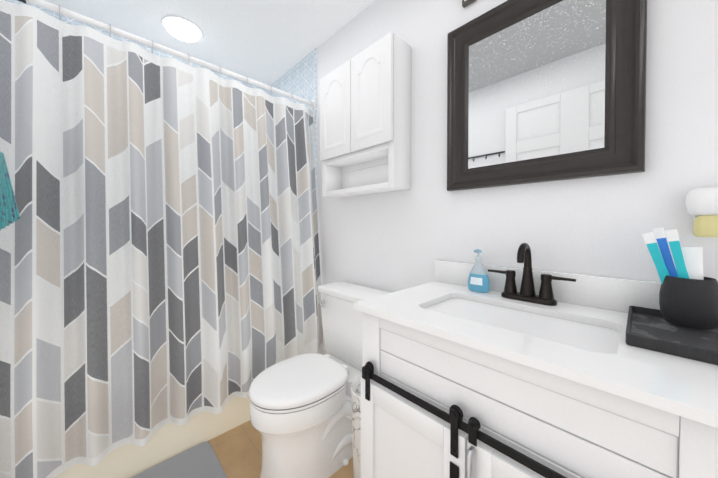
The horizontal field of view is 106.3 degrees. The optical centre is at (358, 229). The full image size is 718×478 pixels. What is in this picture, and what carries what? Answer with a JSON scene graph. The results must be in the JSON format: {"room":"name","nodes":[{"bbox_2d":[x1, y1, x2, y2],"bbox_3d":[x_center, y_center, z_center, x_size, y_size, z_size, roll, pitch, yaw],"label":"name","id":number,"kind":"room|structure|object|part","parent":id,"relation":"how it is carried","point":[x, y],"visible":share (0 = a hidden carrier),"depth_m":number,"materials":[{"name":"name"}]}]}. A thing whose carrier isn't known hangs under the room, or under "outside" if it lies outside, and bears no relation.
{"room":"bathroom","nodes":[
{"label":"bathroom","id":0,"kind":"room"},
{"bbox_2d":[0,0,322,477],"bbox_3d":[-0.798,0.003,1.442,1.438,1.873,0.228,-1,1,-44],"label":"shower curtain","id":1,"kind":"object","parent":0,"point":[159,256],"visible":0.96,"depth_m":1.21,"materials":[{"name":"fabric"}]},
{"bbox_2d":[45,0,374,84],"bbox_3d":[-0.068,-1.339,0.657,1.670,0.060,3.920,-1,1,-44],"label":"ceiling","id":2,"kind":"structure","parent":0,"point":[269,42],"depth_m":1.74,"materials":[{"name":"white paint"}]},
{"bbox_2d":[162,15,202,41],"bbox_3d":[-1.159,-1.296,1.773,0.228,0.051,0.228,-1,1,-44],"label":"ceiling light","id":3,"kind":"object","parent":2,"relation":"attached to","point":[182,28],"visible":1,"depth_m":1.73,"materials":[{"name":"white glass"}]},
{"bbox_2d":[207,420,352,477],"bbox_3d":[-0.068,1.161,0.691,1.670,0.060,3.920,-1,1,-44],"label":"floor","id":4,"kind":"structure","parent":0,"point":[238,451],"depth_m":1.35,"materials":[{"name":"tile"}]},
{"bbox_2d":[55,397,249,477],"bbox_3d":[-1.068,0.907,1.729,1.446,0.420,0.808,-1,1,-44],"label":"bathtub","id":5,"kind":"object","parent":4,"relation":"on","point":[167,441],"visible":0.02,"depth_m":1.30,"materials":[{"name":"ceramic"}]},
{"bbox_2d":[131,442,226,477],"bbox_3d":[-0.847,1.114,0.978,0.685,0.023,0.555,-1,1,-44],"label":"bath mat","id":6,"kind":"object","parent":4,"relation":"on","point":[200,460],"visible":0.94,"depth_m":1.25,"materials":[{"name":"grey fabric"}]},
{"bbox_2d":[249,281,391,477],"bbox_3d":[-0.200,0.730,1.362,0.690,0.783,0.474,-1,1,-44],"label":"toilet","id":7,"kind":"object","parent":4,"relation":"on","point":[301,413],"visible":0.94,"depth_m":1.22,"materials":[{"name":"ceramic"}]},
{"bbox_2d":[351,377,360,477],"bbox_3d":[0.051,0.898,1.160,0.174,0.450,0.174,-1,1,-44],"label":"toilet paper holder","id":8,"kind":"object","parent":4,"relation":"on","point":[356,407],"visible":0.23,"depth_m":1.11,"materials":[{"name":"plastic"}]},
{"bbox_2d":[353,304,717,477],"bbox_3d":[0.605,0.701,0.634,0.561,0.860,1.235,-1,1,-44],"label":"bathroom vanity","id":9,"kind":"object","parent":4,"relation":"on","point":[459,379],"depth_m":0.60,"materials":[{"name":"wood"}]},
{"bbox_3d":[0.253,0.620,0.612,0.024,0.246,0.013,-1,1,-44],"label":"handle","id":10,"kind":"part","parent":9,"relation":"part of","materials":[{"name":"metal"}]},
{"bbox_2d":[353,280,717,419],"bbox_3d":[0.615,0.261,0.636,0.537,0.020,1.272,-1,1,-44],"label":"countertop","id":11,"kind":"structure","parent":9,"relation":"on","point":[691,384],"depth_m":0.56,"materials":[{"name":"white stone"}]},
{"bbox_2d":[468,249,489,292],"bbox_3d":[0.470,0.162,1.063,0.059,0.166,0.084,-1,1,-44],"label":"soap bottle","id":12,"kind":"object","parent":11,"relation":"on","point":[478,279],"visible":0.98,"depth_m":1.05,"materials":[{"name":"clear plastic"}]},
{"bbox_2d":[421,292,620,355],"bbox_3d":[0.442,0.341,0.798,0.320,0.167,0.525,-1,1,-44],"label":"sink","id":13,"kind":"object","parent":11,"relation":"in","point":[599,335],"depth_m":0.79,"materials":[{"name":"white ceramic"}]},
{"bbox_2d":[488,243,575,305],"bbox_3d":[0.566,0.146,0.918,0.122,0.202,0.265,-1,1,-44],"label":"faucet","id":14,"kind":"object","parent":11,"relation":"on","point":[527,293],"visible":1,"depth_m":0.92,"materials":[{"name":"brown metal"}]},
{"bbox_2d":[625,306,717,364],"bbox_3d":[0.765,0.238,0.612,0.300,0.026,0.220,-1,1,-44],"label":"tray","id":15,"kind":"object","parent":11,"relation":"on","point":[651,329],"visible":0.96,"depth_m":0.60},
{"bbox_2d":[642,227,717,329],"bbox_3d":[0.819,0.117,0.690,0.100,0.246,0.134,-1,1,-44],"label":"cup","id":16,"kind":"object","parent":15,"relation":"on","point":[688,295],"visible":1,"depth_m":0.67,"materials":[{"name":"black ceramic"}]},
{"bbox_3d":[0.416,0.582,0.471,0.034,0.303,1.145,-1,1,-44],"label":"barn rail","id":17,"kind":"part","parent":9,"relation":"part of","materials":[{"name":"black metal"}]},
{"bbox_2d":[317,0,717,354],"bbox_3d":[0.498,-0.096,1.217,0.100,2.440,3.920,-1,1,-44],"label":"wall","id":18,"kind":"structure","parent":0,"point":[393,241],"depth_m":1.03,"materials":[{"name":"paint"}]},
{"bbox_2d":[270,48,316,199],"bbox_3d":[-0.566,-0.260,2.247,0.008,2.140,0.742,-1,1,-44],"label":"tile","id":19,"kind":"structure","parent":18,"relation":"attached to","point":[299,79],"depth_m":2.07,"materials":[{"name":"tile"}]},
{"bbox_2d":[17,0,315,108],"bbox_3d":[-0.857,-0.915,1.486,1.464,0.060,0.060,-1,1,-44],"label":"shower rod","id":20,"kind":"object","parent":19,"relation":"attached to","point":[88,20],"visible":0.94,"depth_m":1.32,"materials":[{"name":"white metal"}]},
{"bbox_2d":[320,32,410,197],"bbox_3d":[0.009,-0.572,1.528,0.162,0.726,0.575,-1,1,-44],"label":"upper cabinet","id":21,"kind":"object","parent":18,"relation":"attached to","point":[365,98],"visible":1,"depth_m":1.40,"materials":[{"name":"white wood"}]},
{"bbox_2d":[462,0,475,7],"bbox_3d":[0.469,-1.069,1.144,0.021,0.213,0.058,-1,1,-44],"label":"light fixture","id":22,"kind":"object","parent":18,"relation":"attached to","point":[465,3],"visible":1,"depth_m":1.15,"materials":[{"name":"metal"}]},
{"bbox_2d":[447,0,646,190],"bbox_3d":[0.612,-0.520,0.991,0.036,0.698,0.610,-1,1,-44],"label":"mirror","id":23,"kind":"object","parent":18,"relation":"attached to","point":[544,90],"visible":1,"depth_m":0.95,"materials":[{"name":"brown wood"}]},
{"bbox_2d":[466,0,609,170],"bbox_3d":[0.622,-0.520,1.000,0.006,0.534,0.446,-1,1,-44],"label":"mirror glass","id":24,"kind":"object","parent":23,"relation":"attached to","point":[538,80],"depth_m":0.96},
{"bbox_2d":[435,260,660,311],"bbox_3d":[0.802,0.199,0.814,0.019,0.100,1.272,-1,1,-44],"label":"backsplash","id":25,"kind":"structure","parent":18,"relation":"attached to","point":[618,294],"depth_m":0.88,"materials":[{"name":"white stone"}]},
{"bbox_2d":[685,187,717,236],"bbox_3d":[0.890,-0.044,0.684,0.071,0.126,0.079,-1,1,-44],"label":"air freshener","id":26,"kind":"object","parent":18,"relation":"attached to","point":[701,206],"visible":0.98,"depth_m":0.68,"materials":[{"name":"plastic"}]},
{"bbox_3d":[-1.390,-0.108,2.052,1.470,2.440,0.100,-1,1,-44],"label":"wall","id":27,"kind":"structure","parent":0,"visible":0},
{"bbox_2d":[21,0,269,94],"bbox_3d":[-1.353,-0.257,2.011,1.470,2.140,0.008,-1,1,-44],"label":"tile","id":28,"kind":"structure","parent":27,"relation":"attached to","point":[71,21],"depth_m":1.86,"materials":[{"name":"white tile"}]},
{"bbox_3d":[-0.634,-0.082,0.130,0.100,2.440,3.920,-1,1,-44],"label":"wall","id":29,"kind":"structure","parent":0,"visible":0},
{"bbox_2d":[5,0,20,3],"bbox_3d":[-1.621,-0.247,1.234,0.008,2.140,0.742,-1,1,-44],"label":"tile","id":30,"kind":"structure","parent":29,"relation":"attached to","point":[15,1],"depth_m":1.38,"materials":[{"name":"white tile"}]},
{"bbox_3d":[-1.144,-0.241,0.796,0.083,0.044,0.274,-1,1,-44],"label":"towel bar","id":31,"kind":"object","parent":29,"relation":"attached to","visible":0},
{"bbox_2d":[0,151,19,230],"bbox_3d":[-1.120,-0.049,0.822,0.074,0.416,0.270,-1,1,-44],"label":"hanging towel","id":32,"kind":"object","parent":31,"relation":"hanging from","point":[9,213],"visible":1,"depth_m":0.85,"materials":[{"name":"teal fabric"}]}
]}

